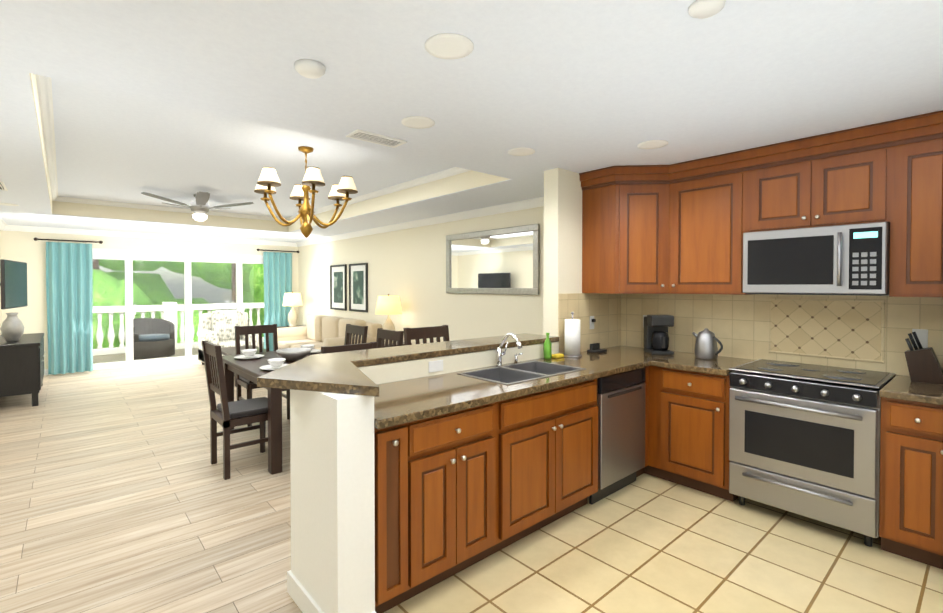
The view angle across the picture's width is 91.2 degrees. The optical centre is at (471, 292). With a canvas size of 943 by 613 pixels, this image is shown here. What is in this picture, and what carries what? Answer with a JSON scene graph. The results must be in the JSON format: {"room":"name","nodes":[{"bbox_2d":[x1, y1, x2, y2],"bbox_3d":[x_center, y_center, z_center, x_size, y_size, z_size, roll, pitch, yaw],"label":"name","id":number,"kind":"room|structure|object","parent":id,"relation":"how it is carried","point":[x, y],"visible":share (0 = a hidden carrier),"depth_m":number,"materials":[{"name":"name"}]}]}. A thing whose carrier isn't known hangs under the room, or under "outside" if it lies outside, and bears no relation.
{"room":"dining room and kitchen","nodes":[
{"label":"dining room and kitchen","id":0,"kind":"room"},
{"bbox_2d":[0,238,1,334],"bbox_3d":[-3.244,0.059,2.448,0.150,2.780,13.100,-1,1,-41],"label":"wall","id":1,"kind":"structure","parent":0,"point":[0,295],"depth_m":7.21,"materials":[{"name":"beige paint"}]},
{"bbox_2d":[0,217,7,230],"bbox_3d":[-3.154,-0.949,2.512,0.085,0.085,12.798,-1,1,-41],"label":"crown molding","id":2,"kind":"structure","parent":1,"relation":"attached to","point":[3,226],"depth_m":7.09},
{"bbox_2d":[0,259,27,308],"bbox_3d":[-6.125,-0.104,6.089,0.350,0.620,1.031,-1,1,-41],"label":"wall-mounted tv","id":3,"kind":"object","parent":1,"relation":"attached to","point":[13,280],"visible":1,"depth_m":6.02,"materials":[{"name":"black plastic"}]},
{"bbox_2d":[0,230,297,368],"bbox_3d":[-5.712,-0.035,8.906,4.700,2.780,0.150,-1,1,-41],"label":"wall","id":4,"kind":"structure","parent":0,"point":[25,247],"depth_m":7.64,"materials":[{"name":"beige paint"}]},
{"bbox_2d":[34,237,102,374],"bbox_3d":[-6.744,0.230,7.768,0.873,2.243,0.193,-1,1,-41],"label":"curtain","id":5,"kind":"object","parent":4,"relation":"attached to","point":[69,282],"visible":1,"depth_m":7.74,"materials":[{"name":"teal fabric"}]},
{"bbox_2d":[8,225,295,246],"bbox_3d":[-5.639,-1.042,8.797,4.500,0.085,0.085,-1,1,-41],"label":"crown molding","id":6,"kind":"structure","parent":4,"relation":"attached to","point":[10,227],"depth_m":8.41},
{"bbox_2d":[92,248,263,370],"bbox_3d":[-5.537,0.288,9.031,3.860,2.130,0.122,-1,1,-41],"label":"door frame","id":7,"kind":"structure","parent":4,"relation":"in","point":[186,258],"depth_m":8.75,"materials":[{"name":"white metal"}]},
{"bbox_2d":[257,249,298,350],"bbox_3d":[-4.189,0.197,10.026,0.893,2.243,0.188,-1,1,-41],"label":"curtain","id":8,"kind":"object","parent":4,"relation":"attached to","point":[277,276],"visible":0.69,"depth_m":9.96,"materials":[{"name":"teal fabric"}]},
{"bbox_2d":[0,361,301,612],"bbox_3d":[-1.426,1.456,4.074,5.000,0.060,13.100,-1,1,-41],"label":"floor","id":9,"kind":"structure","parent":0,"point":[119,493],"depth_m":3.16,"materials":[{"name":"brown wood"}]},
{"bbox_2d":[0,341,43,396],"bbox_3d":[-5.689,0.951,5.746,0.492,0.580,0.520,-1,1,-41],"label":"base cabinet","id":10,"kind":"object","parent":9,"relation":"on","point":[22,366],"depth_m":5.61,"materials":[{"name":"black paint"}]},
{"bbox_2d":[0,337,43,344],"bbox_3d":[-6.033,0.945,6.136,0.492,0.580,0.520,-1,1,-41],"label":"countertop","id":11,"kind":"structure","parent":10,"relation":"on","point":[22,338],"depth_m":6.04,"materials":[{"name":"black paint"}]},
{"bbox_2d":[0,313,24,341],"bbox_3d":[-5.780,0.439,5.818,0.220,0.360,0.220,-1,1,-41],"label":"vase","id":12,"kind":"object","parent":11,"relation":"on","point":[12,327],"visible":1,"depth_m":5.76,"materials":[{"name":"grey ceramic"}]},
{"bbox_2d":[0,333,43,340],"bbox_3d":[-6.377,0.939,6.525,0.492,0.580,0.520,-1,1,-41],"label":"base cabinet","id":13,"kind":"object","parent":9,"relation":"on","point":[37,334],"depth_m":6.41,"materials":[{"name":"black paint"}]},
{"bbox_2d":[197,310,258,364],"bbox_3d":[-4.551,0.848,8.663,0.890,1.020,0.860,-1,1,-41],"label":"armchair","id":14,"kind":"object","parent":9,"relation":"on","point":[216,327],"visible":0.52,"depth_m":8.60,"materials":[{"name":"white fabric"}]},
{"bbox_2d":[201,340,267,479],"bbox_3d":[-1.891,0.914,3.815,0.500,1.030,0.466,-1,1,-41],"label":"dining chair","id":15,"kind":"object","parent":9,"relation":"on","point":[225,414],"visible":0.77,"depth_m":3.69,"materials":[{"name":"brown wood"}]},
{"bbox_2d":[221,345,269,386],"bbox_3d":[-3.628,1.152,7.395,0.600,0.450,1.200,-1,1,-41],"label":"coffee table","id":16,"kind":"object","parent":9,"relation":"on","point":[225,351],"visible":0.12,"depth_m":7.37,"materials":[{"name":"brown wood"}]},
{"bbox_2d":[235,324,289,426],"bbox_3d":[-2.332,0.894,5.167,0.466,1.030,0.500,-1,1,-41],"label":"dining chair","id":17,"kind":"object","parent":9,"relation":"on","point":[247,384],"visible":0.42,"depth_m":5.22,"materials":[{"name":"brown wood"}]},
{"bbox_2d":[222,348,320,474],"bbox_3d":[-1.713,1.037,4.468,0.980,0.765,1.540,-1,1,-41],"label":"dining table","id":18,"kind":"object","parent":9,"relation":"on","point":[250,370],"visible":0.19,"depth_m":3.75,"materials":[{"name":"brown wood"}]},
{"bbox_2d":[234,349,263,359],"bbox_3d":[-2.201,0.612,4.578,0.269,0.081,0.269,1,1,43],"label":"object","id":19,"kind":"object","parent":18,"relation":"on","point":[248,353],"depth_m":4.57,"materials":[{"name":"white ceramic"}]},
{"bbox_2d":[252,355,299,370],"bbox_3d":[-1.685,0.621,3.993,0.269,0.081,0.269,1,1,43],"label":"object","id":20,"kind":"object","parent":18,"relation":"on","point":[275,363],"depth_m":4.02,"materials":[{"name":"white ceramic"}]},
{"bbox_2d":[276,346,318,359],"bbox_3d":[-1.713,0.604,4.462,0.318,0.100,0.318,1,1,43],"label":"bowl","id":21,"kind":"object","parent":18,"relation":"on","point":[295,354],"depth_m":4.46,"materials":[{"name":"ceramic"}]},
{"bbox_2d":[300,344,320,350],"bbox_3d":[-1.753,0.607,4.946,0.269,0.081,0.269,1,1,43],"label":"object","id":22,"kind":"object","parent":18,"relation":"on","point":[309,345],"depth_m":5.00,"materials":[{"name":"white ceramic"}]},
{"bbox_2d":[277,314,381,349],"bbox_3d":[-2.620,0.905,8.214,0.960,0.920,2.530,-1,1,-41],"label":"sofa","id":23,"kind":"object","parent":9,"relation":"on","point":[318,331],"visible":0.27,"depth_m":8.34,"materials":[{"name":"beige fabric"}]},
{"bbox_2d":[321,342,376,353],"bbox_3d":[-1.094,0.915,3.766,0.466,1.030,0.500,-1,1,-41],"label":"dining chair","id":24,"kind":"object","parent":9,"relation":"on","point":[344,348],"visible":0.1,"depth_m":3.57,"materials":[{"name":"brown wood"}]},
{"bbox_2d":[344,324,367,344],"bbox_3d":[-1.495,0.894,5.179,0.500,1.030,0.466,-1,1,-41],"label":"dining chair","id":25,"kind":"object","parent":9,"relation":"on","point":[354,330],"visible":0.12,"depth_m":5.29,"materials":[{"name":"brown wood"}]},
{"bbox_2d":[376,328,403,347],"bbox_3d":[-1.012,0.902,4.632,0.500,1.030,0.466,-1,1,-41],"label":"dining chair","id":26,"kind":"object","parent":9,"relation":"on","point":[387,335],"visible":0.1,"depth_m":4.75,"materials":[{"name":"brown wood"}]},
{"bbox_2d":[403,325,449,344],"bbox_3d":[-0.238,0.864,3.853,0.466,1.130,0.500,-1,1,-41],"label":"dining chair","id":27,"kind":"object","parent":9,"relation":"on","point":[424,333],"visible":0.08,"depth_m":3.98,"materials":[{"name":"brown wood"}]},
{"bbox_3d":[-1.246,1.073,6.962,0.500,0.620,0.500,-1,1,-41],"label":"end table","id":28,"kind":"object","parent":9,"relation":"on","visible":0},
{"bbox_2d":[375,294,401,343],"bbox_3d":[-1.246,0.393,6.952,0.400,0.739,0.400,-1,1,-41],"label":"table lamp","id":29,"kind":"object","parent":28,"relation":"on","point":[388,305],"visible":0.79,"depth_m":6.81,"materials":[{"name":"ceramic"}]},
{"bbox_3d":[-3.765,1.032,9.740,0.500,0.620,0.500,-1,1,-41],"label":"end table","id":30,"kind":"object","parent":9,"relation":"on","visible":0},
{"bbox_2d":[283,292,302,326],"bbox_3d":[-3.765,0.352,9.730,0.400,0.739,0.400,-1,1,-41],"label":"table lamp","id":31,"kind":"object","parent":30,"relation":"on","point":[292,299],"visible":1,"depth_m":9.64,"materials":[{"name":"ceramic"}]},
{"bbox_2d":[93,302,263,363],"bbox_3d":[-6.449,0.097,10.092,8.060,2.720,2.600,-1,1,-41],"label":"balcony railing","id":32,"kind":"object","parent":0,"point":[164,312],"depth_m":10.36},
{"bbox_2d":[133,318,174,358],"bbox_3d":[-6.610,0.945,9.561,0.800,0.799,0.800,-1,1,-41],"label":"wicker chair","id":33,"kind":"object","parent":32,"relation":"on","point":[162,325],"depth_m":9.48,"materials":[{"name":"grey wicker"}]},
{"bbox_2d":[29,73,508,231],"bbox_3d":[-2.630,-1.153,5.174,3.140,0.235,5.500,-1,1,-41],"label":"crown molding","id":34,"kind":"structure","parent":0,"point":[458,182],"depth_m":6.30,"materials":[{"name":"beige paint"}]},
{"bbox_2d":[290,389,374,612],"bbox_3d":[0.033,0.928,2.867,2.200,1.030,0.770,-1,1,-41],"label":"wall","id":35,"kind":"structure","parent":0,"point":[332,504],"depth_m":1.93,"materials":[{"name":"white paint"}]},
{"bbox_2d":[287,570,323,612],"bbox_3d":[-0.710,1.405,2.044,0.014,0.100,0.538,-1,1,-41],"label":"baseboard","id":36,"kind":"structure","parent":35,"relation":"attached to","point":[302,598],"depth_m":2.12,"materials":[{"name":"white wood"}]},
{"bbox_2d":[0,0,942,242],"bbox_3d":[-1.426,-1.184,4.035,4.700,0.340,12.800,-1,1,-41],"label":"ceiling","id":37,"kind":"structure","parent":0,"point":[223,102],"depth_m":2.27,"materials":[{"name":"white paint"}]},
{"bbox_2d":[0,181,7,190],"bbox_3d":[-4.522,-1.014,4.372,0.160,0.008,0.500,-1,1,-41],"label":"ceiling vent","id":38,"kind":"object","parent":37,"relation":"in","point":[2,186],"depth_m":4.43,"materials":[{"name":"white metal"}]},
{"bbox_2d":[36,75,59,201],"bbox_3d":[-3.780,-1.225,4.157,0.060,0.060,5.488,-1,1,-41],"label":"crown molding","id":39,"kind":"structure","parent":37,"relation":"attached to","point":[44,85],"depth_m":3.36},
{"bbox_2d":[60,197,282,221],"bbox_3d":[-4.421,-1.270,7.211,2.970,0.060,0.060,-1,1,-41],"label":"crown molding","id":40,"kind":"structure","parent":37,"relation":"attached to","point":[62,199],"depth_m":6.91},
{"bbox_2d":[141,191,253,220],"bbox_3d":[-3.595,-1.113,6.084,1.252,0.340,1.241,-1,1,-41],"label":"ceiling fan","id":41,"kind":"object","parent":37,"relation":"hanging from","point":[199,207],"visible":1,"depth_m":6.03,"materials":[{"name":"silver metal"}]},
{"bbox_2d":[254,146,357,237],"bbox_3d":[-1.441,-0.864,4.027,0.868,0.779,0.882,-1,1,-41],"label":"chandelier","id":42,"kind":"object","parent":37,"relation":"hanging from","point":[269,181],"visible":1,"depth_m":3.98,"materials":[{"name":"gold metal"}]},
{"bbox_2d":[294,59,325,78],"bbox_3d":[-0.702,-0.967,2.010,0.130,0.034,0.130,-1,1,-41],"label":"smoke detector","id":43,"kind":"object","parent":37,"relation":"attached to","point":[310,68],"visible":1,"depth_m":1.98,"materials":[{"name":"white plastic"}]},
{"bbox_2d":[346,129,406,147],"bbox_3d":[-0.612,-0.994,2.996,0.360,0.008,0.160,-1,1,-41],"label":"ceiling vent","id":44,"kind":"object","parent":37,"relation":"in","point":[366,136],"depth_m":2.98,"materials":[{"name":"white metal"}]},
{"bbox_2d":[284,167,470,220],"bbox_3d":[-1.480,-1.255,6.187,0.060,0.060,5.488,-1,1,-41],"label":"crown molding","id":45,"kind":"structure","parent":37,"relation":"attached to","point":[453,171],"depth_m":5.48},
{"bbox_2d":[401,116,434,128],"bbox_3d":[-0.305,-0.983,2.647,0.192,0.022,0.196,-1,1,-41],"label":"recessed light","id":46,"kind":"object","parent":37,"relation":"in","point":[418,122],"depth_m":2.69,"materials":[{"name":"white"}]},
{"bbox_2d":[425,33,473,58],"bbox_3d":[-0.087,-0.970,1.807,0.195,0.022,0.196,-1,1,-41],"label":"recessed light","id":47,"kind":"object","parent":37,"relation":"in","point":[449,46],"depth_m":1.84,"materials":[{"name":"white"}]},
{"bbox_2d":[508,147,534,155],"bbox_3d":[0.349,-0.991,3.222,0.196,0.022,0.194,-1,1,-41],"label":"recessed light","id":48,"kind":"object","parent":37,"relation":"in","point":[522,151],"depth_m":3.27,"materials":[{"name":"white"}]},
{"bbox_2d":[637,140,667,148],"bbox_3d":[1.200,-0.989,3.060,0.199,0.022,0.193,-1,1,-41],"label":"recessed light","id":49,"kind":"object","parent":37,"relation":"in","point":[651,144],"depth_m":3.11,"materials":[{"name":"white"}]},
{"bbox_2d":[688,0,725,18],"bbox_3d":[0.789,-0.967,1.550,0.130,0.022,0.113,-1,1,-41],"label":"recessed light","id":50,"kind":"object","parent":37,"relation":"in","point":[700,9],"depth_m":1.56,"materials":[{"name":"white"}]},
{"bbox_2d":[543,168,581,336],"bbox_3d":[1.009,0.205,4.131,0.950,2.440,0.150,-1,1,-41],"label":"wall","id":51,"kind":"structure","parent":0,"point":[562,231],"depth_m":3.83,"materials":[{"name":"paint"}]},
{"bbox_2d":[581,170,665,293],"bbox_3d":[1.387,-0.445,3.941,0.619,0.905,0.618,-1,1,-41],"label":"upper cabinet","id":52,"kind":"object","parent":51,"relation":"attached to","point":[624,219],"depth_m":3.72,"materials":[{"name":"brown wood"}]},
{"bbox_2d":[298,206,888,344],"bbox_3d":[0.392,0.012,5.658,0.150,2.780,13.100,-1,1,-41],"label":"wall","id":53,"kind":"structure","parent":0,"point":[407,267],"depth_m":6.81,"materials":[{"name":"paint"}]},
{"bbox_2d":[330,264,346,310],"bbox_3d":[-2.555,-0.095,8.857,0.030,0.860,0.660,-1,1,-41],"label":"picture","id":54,"kind":"object","parent":53,"relation":"attached to","point":[338,287],"visible":1,"depth_m":8.85,"materials":[{"name":"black paper"}]},
{"bbox_2d":[349,263,367,311],"bbox_3d":[-2.026,-0.086,8.258,0.030,0.860,0.660,-1,1,-41],"label":"picture","id":55,"kind":"object","parent":53,"relation":"attached to","point":[358,287],"visible":1,"depth_m":8.25,"materials":[{"name":"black paper"}]},
{"bbox_2d":[296,197,543,246],"bbox_3d":[-1.325,-1.021,7.408,0.085,0.085,7.878,-1,1,-41],"label":"crown molding","id":56,"kind":"structure","parent":53,"relation":"attached to","point":[536,202],"depth_m":6.37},
{"bbox_2d":[446,224,538,294],"bbox_3d":[0.203,-0.374,5.726,0.035,0.790,1.640,-1,1,-41],"label":"framed mirror","id":57,"kind":"object","parent":53,"relation":"attached to","point":[501,261],"visible":0.98,"depth_m":5.63,"materials":[{"name":"silver mirror"}]},
{"bbox_2d":[666,162,751,294],"bbox_3d":[1.842,-0.440,3.599,0.389,0.905,0.619,-1,1,-41],"label":"upper cabinet","id":58,"kind":"object","parent":53,"relation":"attached to","point":[706,209],"depth_m":3.48,"materials":[{"name":"brown wood"}]},
{"bbox_2d":[746,154,797,231],"bbox_3d":[2.216,-0.655,3.217,0.330,0.465,0.445,-1,1,-41],"label":"upper cabinet","id":59,"kind":"object","parent":53,"relation":"attached to","point":[772,186],"depth_m":3.16,"materials":[{"name":"brown wood"}]},
{"bbox_2d":[798,138,893,227],"bbox_3d":[2.427,-0.651,2.979,0.330,0.465,0.443,-1,1,-41],"label":"upper cabinet","id":60,"kind":"object","parent":53,"relation":"attached to","point":[846,185],"depth_m":2.85,"materials":[{"name":"brown wood"}]},
{"bbox_2d":[742,222,889,295],"bbox_3d":[2.274,-0.201,3.061,0.458,0.430,0.752,-1,1,-41],"label":"over-the-range microwave","id":61,"kind":"object","parent":60,"relation":"attached to","point":[851,259],"visible":1,"depth_m":2.89,"materials":[{"name":"silver metal"}]},
{"bbox_2d":[889,130,942,296],"bbox_3d":[2.699,-0.427,2.674,0.330,0.905,0.378,-1,1,-41],"label":"upper cabinet","id":62,"kind":"object","parent":53,"relation":"attached to","point":[916,231],"depth_m":2.62,"materials":[{"name":"brown wood"}]},
{"bbox_2d":[384,473,942,612],"bbox_3d":[1.926,1.492,1.578,3.280,0.060,4.920,-1,1,-41],"label":"floor","id":63,"kind":"structure","parent":0,"point":[644,543],"depth_m":2.43,"materials":[{"name":"beige tile"}]},
{"bbox_2d":[374,418,425,612],"bbox_3d":[-0.524,1.012,2.268,0.236,0.880,0.628,-1,1,-41],"label":"base cabinet","id":64,"kind":"object","parent":63,"relation":"on","point":[399,450],"depth_m":2.04,"materials":[{"name":"brown wood"}]},
{"bbox_2d":[426,396,521,589],"bbox_3d":[-0.236,1.008,2.523,0.759,0.880,0.628,-1,1,-41],"label":"base cabinet","id":65,"kind":"object","parent":63,"relation":"on","point":[458,492],"depth_m":2.33,"materials":[{"name":"brown wood"}]},
{"bbox_2d":[522,390,597,537],"bbox_3d":[0.331,1.091,3.025,0.849,0.700,0.628,-1,1,-41],"label":"base cabinet","id":66,"kind":"object","parent":63,"relation":"on","point":[560,431],"depth_m":2.77,"materials":[{"name":"brown wood"}]},
{"bbox_2d":[589,367,645,504],"bbox_3d":[0.887,0.996,3.488,0.594,0.876,0.610,-1,1,-41],"label":"dishwasher","id":67,"kind":"object","parent":63,"relation":"on","point":[621,426],"visible":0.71,"depth_m":3.23,"materials":[{"name":"silver metal"}]},
{"bbox_2d":[574,366,669,480],"bbox_3d":[1.406,0.988,3.881,0.698,0.880,0.766,-1,1,-41],"label":"base cabinet","id":68,"kind":"object","parent":63,"relation":"on","point":[657,387],"depth_m":3.50,"materials":[{"name":"brown wood"}]},
{"bbox_2d":[257,293,692,428],"bbox_3d":[0.272,0.289,3.179,3.314,0.538,1.004,-1,1,-41],"label":"countertop","id":69,"kind":"structure","parent":68,"relation":"on","point":[401,384],"depth_m":2.97,"materials":[{"name":"stone"}]},
{"bbox_2d":[429,360,442,372],"bbox_3d":[-0.225,0.468,2.926,0.114,0.070,0.004,-1,1,-41],"label":"electrical outlet plate","id":70,"kind":"object","parent":69,"relation":"attached to","point":[437,365],"depth_m":2.92,"materials":[{"name":"white plastic"}]},
{"bbox_2d":[496,333,522,365],"bbox_3d":[0.320,0.395,3.218,0.219,0.244,0.255,-1,1,-41],"label":"faucet","id":71,"kind":"object","parent":69,"relation":"on","point":[500,353],"visible":1,"depth_m":3.23,"materials":[{"name":"silver metal"}]},
{"bbox_2d":[457,361,585,384],"bbox_3d":[0.342,0.613,3.041,0.760,0.193,0.450,-1,1,-41],"label":"sink","id":72,"kind":"object","parent":69,"relation":"in","point":[518,373],"visible":0.35,"depth_m":3.13,"materials":[{"name":"silver metal"}]},
{"bbox_2d":[544,333,563,358],"bbox_3d":[0.639,0.411,3.601,0.190,0.200,0.069,-1,1,-41],"label":"dish soap","id":73,"kind":"object","parent":69,"relation":"on","point":[548,354],"visible":1,"depth_m":3.55,"materials":[{"name":"green plastic"}]},
{"bbox_2d":[564,312,581,357],"bbox_3d":[0.803,0.332,3.678,0.150,0.357,0.150,-1,1,-41],"label":"paper towel","id":74,"kind":"object","parent":69,"relation":"on","point":[572,337],"visible":0.94,"depth_m":3.62,"materials":[{"name":"white paper"}]},
{"bbox_2d":[590,316,595,328],"bbox_3d":[1.066,0.265,4.044,0.070,0.114,0.033,-1,1,-41],"label":"electrical outlet plate","id":75,"kind":"object","parent":69,"relation":"attached to","point":[592,320],"depth_m":4.04,"materials":[{"name":"white plastic"}]},
{"bbox_2d":[587,343,606,352],"bbox_3d":[1.067,0.472,3.926,0.160,0.070,0.100,-1,1,-41],"label":"charger","id":76,"kind":"object","parent":69,"relation":"on","point":[594,347],"visible":1,"depth_m":3.90,"materials":[{"name":"black plastic"}]},
{"bbox_2d":[644,315,673,354],"bbox_3d":[1.557,0.348,3.841,0.180,0.320,0.240,0,1,4],"label":"coffee maker","id":77,"kind":"object","parent":69,"relation":"on","point":[656,338],"visible":1,"depth_m":3.76,"materials":[{"name":"black plastic"}]},
{"bbox_2d":[692,328,722,359],"bbox_3d":[1.833,0.396,3.586,0.164,0.232,0.235,-1,1,-41],"label":"kettle","id":78,"kind":"object","parent":69,"relation":"on","point":[707,340],"visible":1,"depth_m":3.53,"materials":[{"name":"silver metal"}]},
{"bbox_2d":[670,369,738,501],"bbox_3d":[1.803,0.994,3.485,0.628,0.880,0.468,-1,1,-41],"label":"base cabinet","id":79,"kind":"object","parent":63,"relation":"on","point":[699,402],"depth_m":3.25,"materials":[{"name":"brown wood"}]},
{"bbox_2d":[729,359,894,546],"bbox_3d":[2.178,0.974,2.993,0.687,0.935,0.762,-1,1,-41],"label":"range oven","id":80,"kind":"object","parent":63,"relation":"on","point":[804,439],"visible":0.94,"depth_m":2.77,"materials":[{"name":"silver metal"}]},
{"bbox_2d":[879,397,942,568],"bbox_3d":[2.564,1.007,2.622,0.628,0.880,0.303,-1,1,-41],"label":"base cabinet","id":81,"kind":"object","parent":63,"relation":"on","point":[911,432],"depth_m":2.44,"materials":[{"name":"brown wood"}]},
{"bbox_2d":[869,297,942,404],"bbox_3d":[2.530,0.311,2.603,0.605,0.511,0.330,-1,1,-41],"label":"countertop","id":82,"kind":"structure","parent":81,"relation":"on","point":[891,319],"depth_m":2.89,"materials":[{"name":"stone"}]},
{"bbox_2d":[912,329,927,347],"bbox_3d":[2.759,0.283,2.843,0.006,0.114,0.070,-1,1,-41],"label":"electrical outlet plate","id":83,"kind":"object","parent":82,"relation":"attached to","point":[922,334],"depth_m":2.83,"materials":[{"name":"white plastic"}]},
{"bbox_2d":[905,332,942,384],"bbox_3d":[2.671,0.380,2.712,0.100,0.289,0.180,-1,1,-41],"label":"knife block","id":84,"kind":"object","parent":82,"relation":"on","point":[923,365],"visible":1,"depth_m":2.69,"materials":[{"name":"brown wood"}]},
{"label":"outside","id":85,"kind":"structure","parent":0,"visible":0},
{"bbox_2d":[93,259,263,348],"bbox_3d":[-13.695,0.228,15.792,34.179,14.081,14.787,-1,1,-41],"label":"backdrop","id":86,"kind":"structure","parent":85,"point":[118,286],"depth_m":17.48,"materials":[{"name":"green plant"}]}
]}

